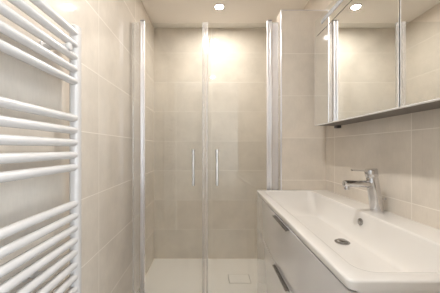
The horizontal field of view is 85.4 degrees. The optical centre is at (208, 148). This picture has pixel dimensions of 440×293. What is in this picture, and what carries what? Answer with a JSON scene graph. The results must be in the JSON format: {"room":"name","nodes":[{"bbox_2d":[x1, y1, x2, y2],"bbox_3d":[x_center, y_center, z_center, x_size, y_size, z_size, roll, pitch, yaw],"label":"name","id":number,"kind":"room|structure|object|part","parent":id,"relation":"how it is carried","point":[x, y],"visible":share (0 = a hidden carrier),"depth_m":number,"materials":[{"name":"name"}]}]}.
{"room":"bathroom","nodes":[
{"label":"bathroom","id":0,"kind":"room"},
{"bbox_2d":[0,0,153,292],"bbox_3d":[-0.621,-0.043,1.340,0.120,2.375,2.420,0,0,0],"label":"wall","id":1,"kind":"structure","parent":0,"point":[110,39],"depth_m":1.19,"materials":[{"name":"beige tile"}]},
{"bbox_2d":[0,0,80,292],"bbox_3d":[-0.514,0.170,0.604,0.093,1.230,0.575,0,0,0],"label":"towel radiator","id":2,"kind":"object","parent":1,"relation":"attached to","point":[71,49],"visible":1,"depth_m":0.70,"materials":[{"name":"white metal"}]},
{"bbox_3d":[-0.489,0.170,0.872,0.034,1.230,0.038,0,0,0],"label":"post","id":3,"kind":"part","parent":2,"relation":"part of","materials":[{"name":"white metal"}]},
{"bbox_2d":[154,28,276,257],"bbox_3d":[0.136,-0.043,2.490,1.393,2.375,0.120,0,0,0],"label":"wall","id":4,"kind":"structure","parent":0,"point":[210,83],"depth_m":2.43,"materials":[{"name":"beige tile"}]},
{"bbox_2d":[141,0,308,27],"bbox_3d":[0.136,-1.270,1.340,1.633,0.080,2.420,0,0,0],"label":"ceiling","id":5,"kind":"structure","parent":0,"point":[162,13],"depth_m":2.15,"materials":[{"name":"white paint"}]},
{"bbox_2d":[214,4,224,9],"bbox_3d":[0.090,-1.227,2.065,0.092,0.005,0.092,0,0,0],"label":"recessed light","id":6,"kind":"object","parent":5,"relation":"in","point":[217,6],"visible":1,"depth_m":2.06,"materials":[{"name":"white glass"}]},
{"bbox_2d":[277,11,325,189],"bbox_3d":[0.672,0.080,1.744,0.320,2.130,0.100,0,0,0],"label":"wall partition","id":7,"kind":"structure","parent":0,"point":[303,142],"depth_m":1.69,"materials":[{"name":"beige tile"}]},
{"bbox_2d":[280,10,281,189],"bbox_3d":[0.514,0.079,1.696,0.010,2.132,0.010,0,0,0],"label":"trim","id":8,"kind":"structure","parent":7,"relation":"attached to","point":[280,10],"depth_m":1.69,"materials":[{"name":"silver metal"}]},
{"bbox_2d":[282,10,324,10],"bbox_3d":[0.675,-0.984,1.695,0.313,0.008,0.008,0,0,0],"label":"trim","id":9,"kind":"structure","parent":7,"relation":"attached to","point":[282,10],"depth_m":1.69,"materials":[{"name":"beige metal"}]},
{"bbox_2d":[303,0,439,229],"bbox_3d":[0.892,-0.043,1.340,0.120,2.375,2.420,0,0,0],"label":"wall","id":10,"kind":"structure","parent":0,"point":[404,149],"depth_m":1.06,"materials":[{"name":"beige tile"}]},
{"bbox_2d":[315,0,439,127],"bbox_3d":[0.754,-0.472,0.948,0.153,0.686,1.175,0,0,0],"label":"upper cabinet","id":11,"kind":"object","parent":10,"relation":"attached to","point":[375,59],"visible":1,"depth_m":0.97,"materials":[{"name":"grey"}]},
{"bbox_3d":[0.692,-0.763,0.948,0.019,0.104,1.175,0,0,0],"label":"light panel","id":12,"kind":"part","parent":11,"relation":"part of","materials":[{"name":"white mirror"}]},
{"bbox_3d":[0.691,-0.428,1.194,0.018,0.558,0.678,0,0,0],"label":"door","id":13,"kind":"part","parent":11,"relation":"part of","materials":[{"name":"white mirror"}]},
{"bbox_3d":[0.691,-0.426,1.195,0.018,0.562,0.680,0,0,0],"label":"edge trim","id":14,"kind":"part","parent":11,"relation":"part of","materials":[{"name":"white"}]},
{"bbox_3d":[0.689,-0.426,0.604,0.018,0.561,0.488,0,0,1],"label":"edge trim","id":15,"kind":"part","parent":11,"relation":"part of","materials":[{"name":"white"}]},
{"bbox_3d":[0.689,-0.428,0.603,0.018,0.558,0.486,0,0,1],"label":"door","id":16,"kind":"part","parent":11,"relation":"part of","materials":[{"name":"white mirror"}]},
{"bbox_3d":[0.135,1.185,1.340,1.633,0.080,2.420,0,0,0],"label":"floor","id":17,"kind":"structure","parent":0,"visible":0},
{"bbox_2d":[137,258,256,292],"bbox_3d":[0.136,1.133,2.064,1.391,0.024,0.729,0,0,0],"label":"shower tray","id":18,"kind":"object","parent":17,"relation":"on","point":[164,275],"visible":0.8,"depth_m":2.11,"materials":[{"name":"white ceramic"}]},
{"bbox_2d":[133,20,271,292],"bbox_3d":[-0.025,0.094,1.729,1.072,2.058,0.056,0,0,0],"label":"screen","id":19,"kind":"object","parent":18,"relation":"on","point":[142,22],"visible":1,"depth_m":1.73,"materials":[{"name":"silver glass"}]},
{"bbox_3d":[-0.485,0.098,1.743,0.032,2.050,0.028,0,0,0],"label":"hinge post","id":20,"kind":"part","parent":19,"relation":"part of","materials":[{"name":"silver metal"}]},
{"bbox_3d":[-0.113,0.137,1.727,0.022,0.258,0.052,0,0,0],"label":"handle","id":21,"kind":"part","parent":19,"relation":"part of","materials":[{"name":"silver metal"}]},
{"bbox_3d":[0.058,0.137,1.727,0.022,0.258,0.052,0,0,0],"label":"handle","id":22,"kind":"part","parent":19,"relation":"part of","materials":[{"name":"silver metal"}]},
{"bbox_3d":[0.441,0.098,1.743,0.037,2.050,0.028,0,0,0],"label":"hinge post","id":23,"kind":"part","parent":19,"relation":"part of","materials":[{"name":"silver metal"}]},
{"bbox_2d":[257,194,439,292],"bbox_3d":[0.568,0.732,1.113,0.527,0.825,1.156,0,0,0],"label":"vanity unit","id":24,"kind":"object","parent":17,"relation":"on","point":[285,263],"visible":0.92,"depth_m":0.99,"materials":[{"name":"white"}]},
{"bbox_3d":[0.335,0.804,1.113,0.023,0.478,1.157,0,0,1],"label":"drawer","id":25,"kind":"part","parent":24,"relation":"part of","materials":[{"name":"white laminate"}]},
{"bbox_3d":[0.315,0.568,1.052,0.016,0.005,0.215,0,0,1],"label":"handle","id":26,"kind":"part","parent":24,"relation":"part of","materials":[{"name":"silver metal"}]},
{"bbox_3d":[0.315,0.326,1.052,0.016,0.005,0.215,0,0,1],"label":"handle","id":27,"kind":"part","parent":24,"relation":"part of","materials":[{"name":"silver metal"}]},
{"bbox_3d":[0.338,0.442,1.113,0.042,0.236,1.156,0,0,0],"label":"drawer","id":28,"kind":"part","parent":24,"relation":"part of","materials":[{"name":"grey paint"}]},
{"bbox_2d":[257,190,439,290],"bbox_3d":[0.571,0.361,1.110,0.520,0.136,1.166,0,0,0],"label":"washbasin","id":29,"kind":"object","parent":24,"relation":"in","point":[366,250],"visible":1,"depth_m":0.92,"materials":[{"name":"white ceramic"}]},
{"bbox_2d":[342,168,386,212],"bbox_3d":[0.720,0.193,1.100,0.196,0.203,0.055,0,0,0],"label":"faucet","id":30,"kind":"object","parent":29,"relation":"on","point":[371,183],"visible":1,"depth_m":1.08,"materials":[{"name":"silver metal"}]},
{"bbox_3d":[0.691,0.164,1.100,0.138,0.035,0.034,0,0,0],"label":"spout","id":31,"kind":"part","parent":30,"relation":"part of","materials":[{"name":"silver metal"}]},
{"bbox_3d":[0.719,0.113,1.100,0.118,0.042,0.054,0,0,0],"label":"lever","id":32,"kind":"part","parent":30,"relation":"part of","materials":[{"name":"silver metal"}]}
]}

